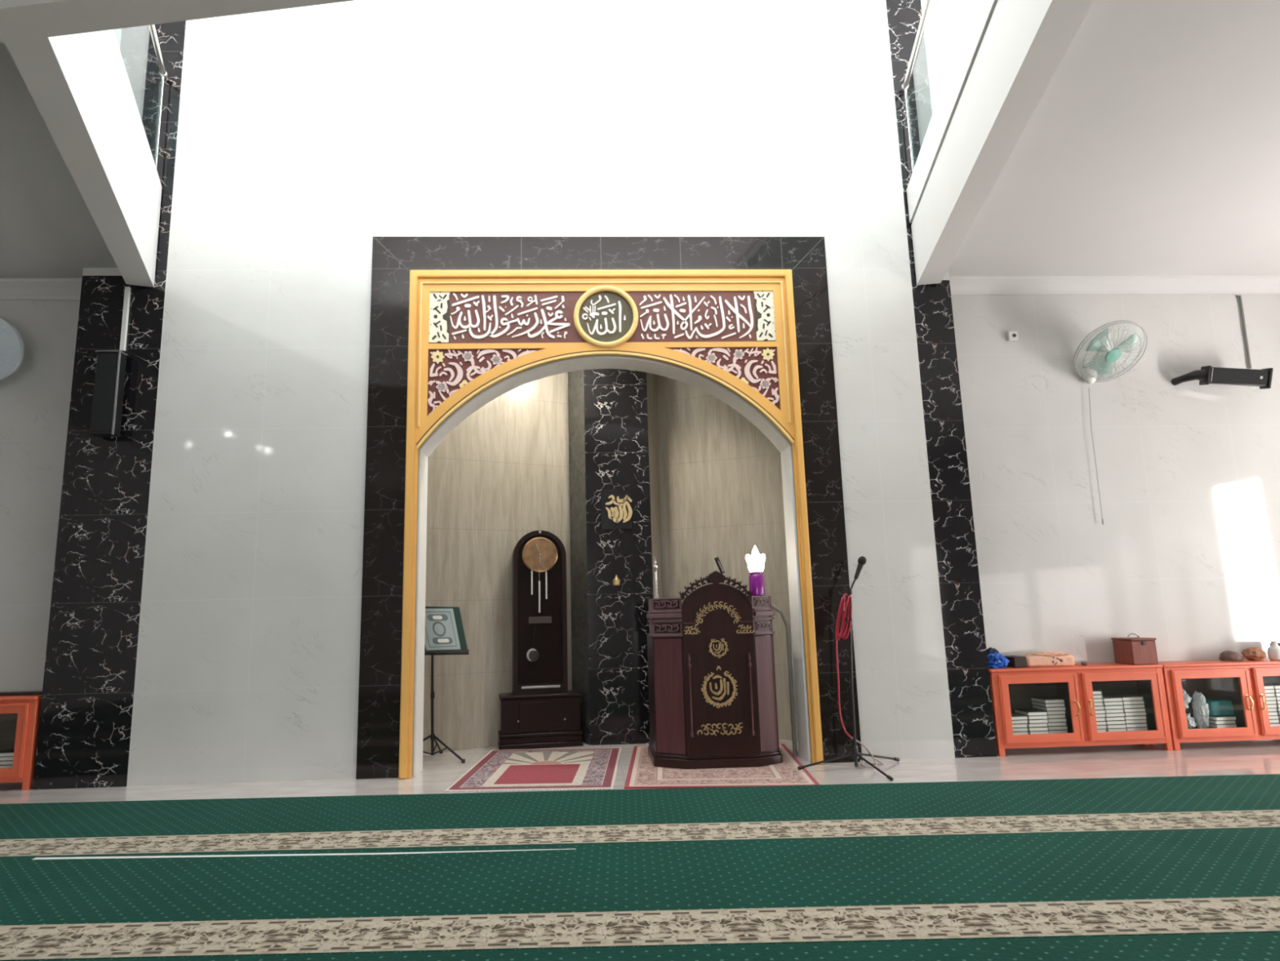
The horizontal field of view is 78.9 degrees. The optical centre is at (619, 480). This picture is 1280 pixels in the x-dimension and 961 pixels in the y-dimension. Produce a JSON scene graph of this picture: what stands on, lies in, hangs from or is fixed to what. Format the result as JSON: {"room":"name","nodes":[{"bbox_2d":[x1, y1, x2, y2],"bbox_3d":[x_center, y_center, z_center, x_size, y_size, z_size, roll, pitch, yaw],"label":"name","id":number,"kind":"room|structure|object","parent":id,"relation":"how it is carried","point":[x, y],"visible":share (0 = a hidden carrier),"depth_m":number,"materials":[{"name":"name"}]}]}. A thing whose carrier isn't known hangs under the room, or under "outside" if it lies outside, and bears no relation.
{"room":"mosque","nodes":[
{"label":"mosque","id":0,"kind":"room"},
{"bbox_2d":[422,372,572,753],"bbox_3d":[-1.411,0.381,7.163,2.032,4.000,0.120,4,-11,-27],"label":"wall","id":1,"kind":"structure","parent":0,"point":[500,476],"depth_m":7.14,"materials":[{"name":"wood"}]},
{"bbox_2d":[126,0,955,786],"bbox_3d":[-0.604,-2.121,6.582,6.075,8.700,0.270,-1,-10,-3],"label":"wall","id":2,"kind":"structure","parent":0,"point":[308,135],"depth_m":6.40,"materials":[{"name":"white paint"}]},
{"bbox_2d":[4,29,161,287],"bbox_3d":[-3.248,-2.206,4.900,0.190,0.865,2.924,3,-10,-22],"label":"beam","id":3,"kind":"structure","parent":2,"relation":"attached to","point":[79,84],"depth_m":4.64,"materials":[{"name":"white paint"}]},
{"bbox_2d":[148,24,168,168],"bbox_3d":[-3.223,-3.136,5.075,0.068,1.023,2.932,3,-10,-22],"label":"balcony railing","id":4,"kind":"object","parent":3,"relation":"on","point":[162,73],"visible":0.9,"depth_m":6.33,"materials":[{"name":"silver metal"}]},
{"bbox_2d":[89,350,127,436],"bbox_3d":[-3.913,-0.660,5.968,0.187,0.663,0.134,-1,-10,-3],"label":"speaker","id":5,"kind":"object","parent":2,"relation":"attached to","point":[109,379],"visible":1,"depth_m":5.91},
{"bbox_2d":[90,354,117,431],"bbox_3d":[-3.912,-0.667,5.907,0.147,0.610,0.006,-1,-10,-3],"label":"grille","id":6,"kind":"object","parent":5,"relation":"attached to","point":[104,406],"depth_m":5.90,"materials":[{"name":"metal"}]},
{"bbox_2d":[32,20,186,789],"bbox_3d":[-3.964,-2.058,6.474,0.648,8.700,0.400,-1,-10,-3],"label":"column","id":7,"kind":"structure","parent":2,"relation":"attached to","point":[85,727],"depth_m":5.88,"materials":[{"name":"black stone"}]},
{"bbox_2d":[119,286,130,351],"bbox_3d":[-3.891,-1.273,6.128,0.034,0.526,0.026,-1,-10,-3],"label":"cable trunking","id":8,"kind":"object","parent":2,"relation":"attached to","point":[127,289],"visible":0.87,"depth_m":6.12,"materials":[{"name":"white plastic"}]},
{"bbox_2d":[82,267,949,279],"bbox_3d":[-0.758,-1.728,6.574,7.050,0.270,0.400,-1,-10,-3],"label":"trim","id":9,"kind":"structure","parent":2,"relation":"attached to","point":[86,271],"depth_m":6.20,"materials":[{"name":"paint"}]},
{"bbox_2d":[372,235,824,271],"bbox_3d":[-0.139,-1.860,6.400,3.736,0.319,0.006,-1,-10,-3],"label":"trim","id":10,"kind":"structure","parent":2,"relation":"attached to","point":[372,236],"depth_m":6.41,"materials":[{"name":"grey stone"}]},
{"bbox_2d":[355,236,862,778],"bbox_3d":[-0.093,0.061,6.087,3.733,4.210,0.022,-1,-10,-3],"label":"trim","id":11,"kind":"structure","parent":2,"relation":"attached to","point":[381,611],"depth_m":6.17,"materials":[{"name":"black stone"}]},
{"bbox_2d":[398,269,823,778],"bbox_3d":[-0.085,0.209,6.019,3.105,3.893,0.063,-1,-10,-3],"label":"frame","id":12,"kind":"object","parent":2,"relation":"attached to","point":[469,331],"visible":1,"depth_m":6.25,"materials":[{"name":"gold metal"}]},
{"bbox_2d":[431,350,444,364],"bbox_3d":[-1.438,-0.979,6.168,0.108,0.114,0.012,-1,-10,-3],"label":"flower","id":13,"kind":"object","parent":12,"relation":"on","point":[437,357],"depth_m":6.16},
{"bbox_2d":[761,347,774,361],"bbox_3d":[1.205,-1.020,6.303,0.108,0.114,0.012,-1,-10,-3],"label":"flower","id":14,"kind":"object","parent":12,"relation":"on","point":[767,353],"depth_m":6.30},
{"bbox_2d":[413,356,810,776],"bbox_3d":[-0.080,0.592,6.153,2.940,3.184,0.280,-1,-10,-3],"label":"trim","id":15,"kind":"structure","parent":2,"relation":"attached to","point":[678,374],"depth_m":6.22,"materials":[{"name":"beige paint"}]},
{"bbox_2d":[885,0,997,757],"bbox_3d":[2.589,-2.159,6.809,0.327,8.700,0.400,-1,-10,-3],"label":"pillar","id":16,"kind":"structure","parent":2,"relation":"attached to","point":[964,635],"depth_m":6.27,"materials":[{"name":"black stone"}]},
{"bbox_2d":[906,0,1094,284],"bbox_3d":[2.227,-2.368,4.725,0.202,0.865,3.799,-3,-10,10],"label":"beam","id":17,"kind":"structure","parent":2,"relation":"attached to","point":[1006,55],"depth_m":4.66,"materials":[{"name":"white paint"}]},
{"bbox_2d":[901,0,945,173],"bbox_3d":[2.190,-3.262,4.980,0.068,0.983,3.607,-3,-10,10],"label":"balcony railing","id":18,"kind":"object","parent":17,"relation":"on","point":[904,86],"visible":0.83,"depth_m":6.21,"materials":[{"name":"silver metal"}]},
{"bbox_2d":[568,369,590,745],"bbox_3d":[-0.396,0.404,7.447,0.157,4.000,0.600,-1,-10,-3],"label":"wall","id":19,"kind":"structure","parent":0,"point":[578,537],"depth_m":7.32,"materials":[{"name":"grey stone"}]},
{"bbox_2d":[583,368,653,745],"bbox_3d":[-0.019,0.399,7.466,0.595,4.000,0.600,-1,-10,-3],"label":"pier","id":20,"kind":"object","parent":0,"point":[616,420],"visible":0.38,"depth_m":7.10,"materials":[{"name":"black stone"}]},
{"bbox_2d":[600,489,632,529],"bbox_3d":[-0.025,0.269,7.169,0.290,0.365,0.028,-1,-10,-3],"label":"ornament","id":21,"kind":"object","parent":20,"relation":"attached to","point":[616,512],"visible":1,"depth_m":7.16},
{"bbox_2d":[0,0,1279,782],"bbox_3d":[-0.183,-2.083,6.865,14.800,8.700,0.200,-1,-10,-3],"label":"wall","id":22,"kind":"structure","parent":0,"point":[1184,555],"depth_m":6.59,"materials":[{"name":"white paint"}]},
{"bbox_2d":[0,315,24,381],"bbox_3d":[-4.998,-1.040,6.085,0.456,0.571,0.433,-6,-11,24],"label":"wall fan","id":23,"kind":"object","parent":22,"relation":"attached to","point":[11,344],"visible":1,"depth_m":6.12,"materials":[{"name":"plastic"}]},
{"bbox_2d":[0,278,82,300],"bbox_3d":[-5.916,-1.556,6.345,3.280,0.160,0.120,-1,-10,-3],"label":"trim","id":24,"kind":"structure","parent":22,"relation":"attached to","point":[18,289],"depth_m":6.40,"materials":[{"name":"paint"}]},
{"bbox_2d":[1006,331,1018,341],"bbox_3d":[3.428,-1.258,6.777,0.084,0.080,0.039,-1,-10,-3],"label":"wall socket","id":25,"kind":"object","parent":22,"relation":"attached to","point":[1011,335],"visible":1,"depth_m":6.76,"materials":[{"name":"white plastic"}]},
{"bbox_2d":[1073,320,1147,524],"bbox_3d":[4.158,-0.474,6.471,0.574,1.646,0.468,-1,-10,-3],"label":"wall fan","id":26,"kind":"object","parent":22,"relation":"attached to","point":[1099,364],"visible":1,"depth_m":6.56,"materials":[{"name":"plastic"}]},
{"bbox_2d":[949,275,1279,294],"bbox_3d":[4.993,-1.735,6.904,4.470,0.130,0.120,-1,-10,-3],"label":"trim","id":27,"kind":"structure","parent":22,"relation":"attached to","point":[959,285],"depth_m":6.86,"materials":[{"name":"paint"}]},
{"bbox_2d":[1171,365,1273,389],"bbox_3d":[5.168,-0.869,6.658,0.676,0.241,0.310,-1,-10,-3],"label":"speaker","id":28,"kind":"object","parent":22,"relation":"attached to","point":[1207,375],"visible":1,"depth_m":6.58},
{"bbox_2d":[1210,368,1267,384],"bbox_3d":[5.238,-0.879,6.574,0.439,0.165,0.033,-2,-10,6],"label":"grille","id":29,"kind":"object","parent":28,"relation":"attached to","point":[1218,375],"depth_m":6.57,"materials":[{"name":"metal"}]},
{"bbox_2d":[1235,295,1251,368],"bbox_3d":[5.546,-1.320,6.896,0.041,0.681,0.020,-1,-10,-3],"label":"cable","id":30,"kind":"object","parent":22,"relation":"attached to","point":[1239,296],"visible":1,"depth_m":6.89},
{"bbox_2d":[0,0,1279,278],"bbox_3d":[0.113,-3.014,0.792,14.800,0.600,12.500,-1,-10,-3],"label":"ceiling","id":31,"kind":"structure","parent":0,"point":[1152,148],"depth_m":5.05,"materials":[{"name":"paint"}]},
{"bbox_2d":[0,0,355,43],"bbox_3d":[-1.687,-2.496,3.409,7.673,0.869,0.180,-2,-10,7],"label":"trim","id":32,"kind":"structure","parent":31,"relation":"attached to","point":[20,20],"depth_m":3.40,"materials":[{"name":"white paint"}]},
{"bbox_2d":[0,739,1279,804],"bbox_3d":[0.156,1.444,1.306,14.800,0.120,15.000,-1,-10,-3],"label":"floor","id":33,"kind":"structure","parent":0,"point":[439,771],"depth_m":5.48,"materials":[{"name":"beige tile"}]},
{"bbox_2d":[0,694,41,790],"bbox_3d":[-4.905,1.915,5.668,1.377,0.644,0.339,-1,-10,-3],"label":"display cabinet","id":34,"kind":"object","parent":33,"relation":"on","point":[20,715],"visible":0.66,"depth_m":5.60,"materials":[{"name":"wood"}]},
{"bbox_2d":[0,690,42,695],"bbox_3d":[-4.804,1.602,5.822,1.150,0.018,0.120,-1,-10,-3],"label":"tabletop","id":35,"kind":"object","parent":34,"relation":"on","point":[37,692],"visible":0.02,"depth_m":5.79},
{"bbox_3d":[-4.437,2.102,5.674,0.170,0.027,0.200,-1,-10,-3],"label":"book","id":36,"kind":"object","parent":34,"relation":"in","visible":0},
{"bbox_2d":[0,764,12,768],"bbox_3d":[-4.443,2.074,5.678,0.170,0.027,0.200,-1,-10,-3],"label":"book","id":37,"kind":"object","parent":36,"relation":"on","point":[1,766],"visible":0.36,"depth_m":5.58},
{"bbox_2d":[0,760,13,764],"bbox_3d":[-4.442,2.046,5.684,0.170,0.027,0.200,-1,-10,-3],"label":"book","id":38,"kind":"object","parent":37,"relation":"on","point":[2,762],"visible":0.36,"depth_m":5.59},
{"bbox_2d":[0,756,13,760],"bbox_3d":[-4.441,2.018,5.690,0.170,0.027,0.200,-1,-10,-3],"label":"book","id":39,"kind":"object","parent":38,"relation":"on","point":[2,758],"visible":0.35,"depth_m":5.59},
{"bbox_2d":[0,748,13,756],"bbox_3d":[-4.440,1.990,5.694,0.170,0.027,0.200,-1,-10,-3],"label":"book","id":40,"kind":"object","parent":39,"relation":"on","point":[10,752],"visible":0.58,"depth_m":5.60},
{"bbox_2d":[422,606,468,763],"bbox_3d":[-1.511,1.648,6.352,0.545,1.237,0.552,-10,-13,41],"label":"music stand","id":41,"kind":"object","parent":33,"relation":"on","point":[464,650],"visible":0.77,"depth_m":6.43,"materials":[{"name":"black metal"}]},
{"bbox_2d":[424,608,460,650],"bbox_3d":[-1.504,1.238,6.483,0.364,0.345,0.066,0,-10,-10],"label":"book","id":42,"kind":"object","parent":41,"relation":"on","point":[441,630],"visible":0.88,"depth_m":6.47,"materials":[{"name":"paper"}]},
{"bbox_2d":[444,746,622,791],"bbox_3d":[-0.568,2.170,5.895,1.120,0.008,1.576,-2,-10,2],"label":"rug","id":43,"kind":"object","parent":33,"relation":"on","point":[586,768],"visible":1,"depth_m":5.72,"materials":[{"name":"fabric"}]},
{"bbox_2d":[497,529,582,749],"bbox_3d":[-0.720,1.407,7.024,0.730,1.898,0.294,0,-10,-11],"label":"clock","id":44,"kind":"object","parent":33,"relation":"on","point":[540,711],"visible":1,"depth_m":6.91,"materials":[{"name":"brown wood"}]},
{"bbox_2d":[0,826,1279,960],"bbox_3d":[-0.025,1.715,3.289,14.300,0.012,1.225,-1,-10,0],"label":"carpet","id":45,"kind":"object","parent":33,"relation":"on","point":[1201,881],"visible":0.98,"depth_m":3.17,"materials":[{"name":"carpet"}]},
{"bbox_2d":[0,773,1279,857],"bbox_3d":[-0.082,1.918,4.477,14.300,0.011,1.178,-1,-10,0],"label":"carpet","id":46,"kind":"object","parent":33,"relation":"on","point":[1227,801],"visible":1,"depth_m":4.40,"materials":[{"name":"carpet"}]},
{"bbox_2d":[21,931,1279,960],"bbox_3d":[0.034,1.510,2.076,14.300,0.011,1.226,-1,-10,0],"label":"carpet","id":47,"kind":"object","parent":33,"relation":"on","point":[1241,946],"visible":1,"depth_m":2.61,"materials":[{"name":"carpet"}]},
{"bbox_2d":[624,743,819,788],"bbox_3d":[0.720,2.139,5.888,1.280,0.008,1.623,-2,-10,3],"label":"rug","id":48,"kind":"object","parent":33,"relation":"on","point":[642,773],"visible":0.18,"depth_m":5.42,"materials":[{"name":"fabric"}]},
{"bbox_2d":[646,556,782,768],"bbox_3d":[0.715,1.378,6.124,0.970,1.570,0.722,-1,-10,-3],"label":"pulpit","id":49,"kind":"object","parent":48,"relation":"on","point":[712,689],"visible":1,"depth_m":5.81,"materials":[{"name":"brown wood"}]},
{"bbox_2d":[745,545,765,595],"bbox_3d":[1.078,0.707,6.106,0.154,0.394,0.154,-1,-10,-3],"label":"table lamp","id":50,"kind":"object","parent":49,"relation":"on","point":[755,562],"visible":0.98,"depth_m":6.05,"materials":[{"name":"glass"}]},
{"bbox_2d":[771,603,797,755],"bbox_3d":[1.294,1.572,6.231,0.190,1.213,0.037,-2,-10,4],"label":"power cable","id":51,"kind":"object","parent":33,"relation":"on","point":[775,607],"visible":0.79,"depth_m":6.21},
{"bbox_2d":[797,578,899,781],"bbox_3d":[1.750,1.365,5.527,0.880,1.361,0.541,2,-10,-21],"label":"microphone stand","id":52,"kind":"object","parent":33,"relation":"on","point":[855,753],"visible":0.93,"depth_m":5.64,"materials":[{"name":"black metal"}]},
{"bbox_2d":[835,593,852,737],"bbox_3d":[1.657,1.346,5.682,0.146,1.031,0.057,-4,-10,17],"label":"microphone cable","id":53,"kind":"object","parent":52,"relation":"hanging from","point":[843,602],"visible":1,"depth_m":5.71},
{"bbox_2d":[853,555,866,579],"bbox_3d":[1.803,0.653,5.820,0.100,0.174,0.061,-1,-10,-3],"label":"microphone","id":54,"kind":"object","parent":52,"relation":"attached to","point":[861,560],"visible":1,"depth_m":5.81,"materials":[{"name":"black metal"}]},
{"bbox_2d":[851,737,883,768],"bbox_3d":[1.808,1.966,5.659,0.178,0.216,0.202,-7,-11,32],"label":"cable","id":55,"kind":"object","parent":33,"relation":"on","point":[868,751],"visible":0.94,"depth_m":5.65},
{"bbox_2d":[988,662,1173,756],"bbox_3d":[3.548,1.784,6.100,1.377,0.644,0.339,-1,-10,-3],"label":"display cabinet","id":56,"kind":"object","parent":33,"relation":"on","point":[1011,688],"visible":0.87,"depth_m":5.99,"materials":[{"name":"wood"}]},
{"bbox_2d":[986,653,1009,668],"bbox_3d":[2.960,1.411,6.098,0.188,0.117,0.145,-1,-10,-3],"label":"cloth bag","id":57,"kind":"object","parent":56,"relation":"on","point":[995,660],"visible":0.94,"depth_m":6.06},
{"bbox_2d":[1004,655,1026,667],"bbox_3d":[3.137,1.436,6.174,0.100,0.085,0.180,-1,-10,-3],"label":"box","id":58,"kind":"object","parent":56,"relation":"on","point":[1015,661],"visible":0.78,"depth_m":6.09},
{"bbox_2d":[1021,651,1075,666],"bbox_3d":[3.399,1.416,6.182,0.412,0.114,0.181,-1,-10,-3],"label":"cloth bundle","id":59,"kind":"object","parent":56,"relation":"on","point":[1040,659],"visible":0.98,"depth_m":6.10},
{"bbox_2d":[1111,632,1158,664],"bbox_3d":[4.115,1.339,6.209,0.210,0.242,0.237,-1,-10,-3],"label":"wooden chest","id":60,"kind":"object","parent":56,"relation":"on","point":[1137,650],"visible":1,"depth_m":6.11,"materials":[{"name":"brown wood"}]},
{"bbox_3d":[3.226,1.984,6.068,0.152,0.027,0.200,-1,-10,-3],"label":"book","id":61,"kind":"object","parent":56,"relation":"in","visible":0},
{"bbox_2d":[1029,730,1048,733],"bbox_3d":[3.226,1.956,6.075,0.152,0.027,0.200,-1,-10,-3],"label":"book","id":62,"kind":"object","parent":61,"relation":"on","point":[1035,731],"visible":0.43,"depth_m":5.98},
{"bbox_2d":[1028,726,1048,731],"bbox_3d":[3.221,1.927,6.077,0.152,0.027,0.200,-1,-10,-3],"label":"book","id":63,"kind":"object","parent":62,"relation":"on","point":[1038,728],"visible":0.5,"depth_m":5.98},
{"bbox_2d":[1027,723,1048,727],"bbox_3d":[3.223,1.900,6.087,0.152,0.027,0.200,-1,-10,-3],"label":"book","id":64,"kind":"object","parent":63,"relation":"on","point":[1029,725],"visible":0.45,"depth_m":5.99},
{"bbox_2d":[1027,719,1048,723],"bbox_3d":[3.226,1.871,6.086,0.152,0.027,0.200,-1,-10,-3],"label":"book","id":65,"kind":"object","parent":64,"relation":"on","point":[1031,721],"visible":0.55,"depth_m":5.99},
{"bbox_2d":[1015,712,1048,719],"bbox_3d":[3.226,1.843,6.091,0.152,0.027,0.200,-1,-10,-3],"label":"book","id":66,"kind":"object","parent":65,"relation":"on","point":[1038,717],"visible":0.57,"depth_m":6.00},
{"bbox_2d":[1013,708,1047,715],"bbox_3d":[3.224,1.815,6.095,0.152,0.027,0.200,-1,-10,-3],"label":"book","id":67,"kind":"object","parent":66,"relation":"on","point":[1028,712],"visible":1,"depth_m":6.03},
{"bbox_3d":[3.379,1.985,6.095,0.152,0.027,0.200,-1,-10,-3],"label":"book","id":68,"kind":"object","parent":56,"relation":"in","visible":0},
{"bbox_2d":[1048,729,1067,733],"bbox_3d":[3.381,1.956,6.095,0.152,0.027,0.200,-1,-10,-3],"label":"book","id":69,"kind":"object","parent":68,"relation":"on","point":[1050,731],"visible":0.32,"depth_m":6.00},
{"bbox_2d":[1048,725,1067,729],"bbox_3d":[3.386,1.928,6.105,0.152,0.027,0.200,-1,-10,-3],"label":"book","id":70,"kind":"object","parent":69,"relation":"on","point":[1054,727],"visible":0.5,"depth_m":6.01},
{"bbox_2d":[1048,721,1066,726],"bbox_3d":[3.380,1.901,6.110,0.152,0.027,0.200,-1,-10,-3],"label":"book","id":71,"kind":"object","parent":70,"relation":"on","point":[1062,723],"visible":0.45,"depth_m":6.01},
{"bbox_2d":[1048,718,1066,722],"bbox_3d":[3.381,1.872,6.113,0.152,0.027,0.200,-1,-10,-3],"label":"book","id":72,"kind":"object","parent":71,"relation":"on","point":[1050,720],"visible":0.5,"depth_m":6.02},
{"bbox_2d":[1048,714,1066,718],"bbox_3d":[3.378,1.844,6.120,0.152,0.027,0.200,-1,-10,-3],"label":"book","id":73,"kind":"object","parent":72,"relation":"on","point":[1051,716],"visible":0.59,"depth_m":6.03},
{"bbox_2d":[1031,707,1066,715],"bbox_3d":[3.381,1.816,6.125,0.152,0.027,0.200,-1,-10,-3],"label":"book","id":74,"kind":"object","parent":73,"relation":"on","point":[1062,712],"visible":0.52,"depth_m":6.03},
{"bbox_2d":[1032,704,1066,711],"bbox_3d":[3.382,1.787,6.124,0.152,0.027,0.200,-1,-10,-3],"label":"book","id":75,"kind":"object","parent":74,"relation":"on","point":[1046,708],"visible":0.77,"depth_m":6.03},
{"bbox_2d":[1031,700,1065,706],"bbox_3d":[3.377,1.759,6.128,0.152,0.027,0.200,-1,-10,-3],"label":"book","id":76,"kind":"object","parent":75,"relation":"on","point":[1054,704],"visible":0.73,"depth_m":6.04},
{"bbox_2d":[1031,696,1064,703],"bbox_3d":[3.375,1.731,6.132,0.152,0.027,0.200,-1,-10,-3],"label":"book","id":77,"kind":"object","parent":76,"relation":"on","point":[1046,700],"visible":1,"depth_m":6.07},
{"bbox_3d":[3.843,1.975,6.103,0.152,0.027,0.200,-1,-10,-3],"label":"book","id":78,"kind":"object","parent":56,"relation":"in","visible":0},
{"bbox_2d":[1106,728,1127,731],"bbox_3d":[3.848,1.947,6.110,0.152,0.027,0.200,-1,-10,-3],"label":"book","id":79,"kind":"object","parent":78,"relation":"on","point":[1108,729],"visible":0.36,"depth_m":6.01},
{"bbox_2d":[1106,724,1126,728],"bbox_3d":[3.843,1.918,6.110,0.152,0.027,0.200,-1,-10,-3],"label":"book","id":80,"kind":"object","parent":79,"relation":"on","point":[1114,726],"visible":0.5,"depth_m":6.01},
{"bbox_2d":[1106,720,1126,724],"bbox_3d":[3.844,1.891,6.118,0.152,0.027,0.200,-1,-10,-3],"label":"book","id":81,"kind":"object","parent":80,"relation":"on","point":[1122,722],"visible":0.45,"depth_m":6.02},
{"bbox_2d":[1106,716,1124,720],"bbox_3d":[3.840,1.863,6.122,0.152,0.027,0.200,-1,-10,-3],"label":"book","id":82,"kind":"object","parent":81,"relation":"on","point":[1108,718],"visible":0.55,"depth_m":6.03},
{"bbox_2d":[1106,712,1125,716],"bbox_3d":[3.845,1.834,6.128,0.152,0.027,0.200,-1,-10,-3],"label":"book","id":83,"kind":"object","parent":82,"relation":"on","point":[1112,714],"visible":0.5,"depth_m":6.03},
{"bbox_2d":[1106,708,1124,713],"bbox_3d":[3.838,1.806,6.133,0.152,0.027,0.200,-1,-10,-3],"label":"book","id":84,"kind":"object","parent":83,"relation":"on","point":[1108,711],"visible":0.46,"depth_m":6.04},
{"bbox_2d":[1103,705,1124,709],"bbox_3d":[3.838,1.778,6.133,0.152,0.027,0.200,-1,-10,-3],"label":"book","id":85,"kind":"object","parent":84,"relation":"on","point":[1106,707],"visible":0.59,"depth_m":6.04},
{"bbox_2d":[1103,701,1124,705],"bbox_3d":[3.841,1.750,6.143,0.152,0.027,0.200,-1,-10,-3],"label":"book","id":86,"kind":"object","parent":85,"relation":"on","point":[1111,703],"visible":0.55,"depth_m":6.05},
{"bbox_2d":[1102,694,1123,702],"bbox_3d":[3.838,1.722,6.147,0.152,0.027,0.200,-1,-10,-3],"label":"book","id":87,"kind":"object","parent":86,"relation":"on","point":[1106,698],"visible":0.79,"depth_m":6.05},
{"bbox_3d":[4.019,1.975,6.129,0.170,0.027,0.200,-1,-10,-3],"label":"book","id":88,"kind":"object","parent":56,"relation":"in","visible":0},
{"bbox_2d":[1126,726,1148,730],"bbox_3d":[4.016,1.947,6.132,0.170,0.027,0.200,-1,-10,-3],"label":"book","id":89,"kind":"object","parent":88,"relation":"on","point":[1146,727],"visible":0.32,"depth_m":6.04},
{"bbox_2d":[1126,723,1147,727],"bbox_3d":[4.014,1.919,6.136,0.170,0.027,0.200,-1,-10,-3],"label":"book","id":90,"kind":"object","parent":89,"relation":"on","point":[1128,725],"visible":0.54,"depth_m":6.04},
{"bbox_2d":[1125,719,1146,723],"bbox_3d":[4.018,1.891,6.148,0.170,0.027,0.200,-1,-10,-3],"label":"book","id":91,"kind":"object","parent":90,"relation":"on","point":[1138,721],"visible":0.5,"depth_m":6.05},
{"bbox_2d":[1124,715,1146,719],"bbox_3d":[4.013,1.862,6.145,0.170,0.027,0.200,-1,-10,-3],"label":"book","id":92,"kind":"object","parent":91,"relation":"on","point":[1144,717],"visible":0.5,"depth_m":6.05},
{"bbox_2d":[1124,711,1146,715],"bbox_3d":[4.019,1.835,6.154,0.170,0.027,0.200,-1,-10,-3],"label":"book","id":93,"kind":"object","parent":92,"relation":"on","point":[1128,713],"visible":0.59,"depth_m":6.06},
{"bbox_2d":[1123,707,1146,712],"bbox_3d":[4.014,1.806,6.156,0.170,0.027,0.200,-1,-10,-3],"label":"book","id":94,"kind":"object","parent":93,"relation":"on","point":[1135,709],"visible":0.5,"depth_m":6.06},
{"bbox_2d":[1124,704,1145,708],"bbox_3d":[4.014,1.779,6.166,0.170,0.027,0.200,-1,-10,-3],"label":"book","id":95,"kind":"object","parent":94,"relation":"on","point":[1126,706],"visible":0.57,"depth_m":6.07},
{"bbox_2d":[1123,700,1144,704],"bbox_3d":[4.013,1.750,6.167,0.170,0.027,0.200,-1,-10,-3],"label":"book","id":96,"kind":"object","parent":95,"relation":"on","point":[1126,702],"visible":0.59,"depth_m":6.07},
{"bbox_2d":[1106,693,1143,701],"bbox_3d":[4.009,1.723,6.176,0.170,0.027,0.200,-1,-10,-3],"label":"book","id":97,"kind":"object","parent":96,"relation":"on","point":[1125,696],"visible":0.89,"depth_m":6.08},
{"bbox_2d":[1149,650,1279,750],"bbox_3d":[4.925,1.723,6.177,1.377,0.724,0.339,-1,-10,-3],"label":"display cabinet","id":98,"kind":"object","parent":33,"relation":"on","point":[1240,682],"depth_m":6.06,"materials":[{"name":"wood"}]},
{"bbox_2d":[1186,712,1196,728],"bbox_3d":[4.456,1.907,6.159,0.181,0.151,0.173,4,-11,-31],"label":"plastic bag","id":99,"kind":"object","parent":98,"relation":"in","point":[1191,722],"visible":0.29,"depth_m":6.10,"materials":[{"name":"white plastic"}]},
{"bbox_2d":[1191,690,1208,728],"bbox_3d":[4.595,1.820,6.147,0.092,0.311,0.127,-1,-10,-3],"label":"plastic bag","id":100,"kind":"object","parent":98,"relation":"in","point":[1201,711],"visible":0.98,"depth_m":6.12,"materials":[{"name":"white plastic"}]},
{"bbox_2d":[1241,646,1266,660],"bbox_3d":[5.102,1.393,6.257,0.172,0.105,0.133,-1,-10,-3],"label":"pouch","id":101,"kind":"object","parent":98,"relation":"on","point":[1253,653],"visible":1,"depth_m":6.22,"materials":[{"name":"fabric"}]},
{"bbox_2d":[1266,640,1279,660],"bbox_3d":[5.256,1.361,6.228,0.110,0.150,0.110,-1,-10,-3],"label":"vase","id":102,"kind":"object","parent":98,"relation":"on","point":[1273,651],"visible":1,"depth_m":6.21,"materials":[{"name":"white ceramic"}]},
{"bbox_3d":[4.751,1.965,6.176,0.160,0.027,0.200,-1,-10,-3],"label":"book","id":103,"kind":"object","parent":98,"relation":"in","visible":0},
{"bbox_2d":[1208,723,1237,728],"bbox_3d":[4.747,1.937,6.177,0.160,0.027,0.200,-1,-10,-3],"label":"book","id":104,"kind":"object","parent":103,"relation":"on","point":[1215,726],"visible":0.36,"depth_m":6.08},
{"bbox_2d":[1208,719,1235,724],"bbox_3d":[4.743,1.909,6.184,0.160,0.027,0.200,-1,-10,-3],"label":"book","id":105,"kind":"object","parent":104,"relation":"on","point":[1213,722],"visible":0.54,"depth_m":6.09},
{"bbox_2d":[1208,715,1236,720],"bbox_3d":[4.749,1.880,6.186,0.160,0.027,0.200,-1,-10,-3],"label":"book","id":106,"kind":"object","parent":105,"relation":"on","point":[1211,717],"visible":0.59,"depth_m":6.09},
{"bbox_2d":[1205,697,1233,715],"bbox_3d":[4.745,1.809,6.209,0.175,0.116,0.180,-1,-10,-3],"label":"box","id":107,"kind":"object","parent":106,"relation":"on","point":[1216,707],"visible":0.71,"depth_m":6.12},
{"bbox_2d":[646,372,663,598],"bbox_3d":[0.347,0.393,7.485,0.136,4.000,0.600,-1,-10,-3],"label":"wall","id":108,"kind":"structure","parent":0,"point":[655,522],"depth_m":7.46,"materials":[{"name":"stone"}]},
{"bbox_2d":[656,374,797,740],"bbox_3d":[1.227,0.349,7.352,1.722,4.000,0.120,-5,-10,22],"label":"wall","id":109,"kind":"structure","parent":0,"point":[721,486],"depth_m":7.43,"materials":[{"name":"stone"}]},
{"bbox_2d":[748,571,765,595],"bbox_3d":[1.078,0.810,6.089,0.124,0.185,0.124,-1,-10,-3],"label":"jar","id":110,"kind":"object","parent":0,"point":[756,579],"depth_m":6.04,"materials":[{"name":"glass"}]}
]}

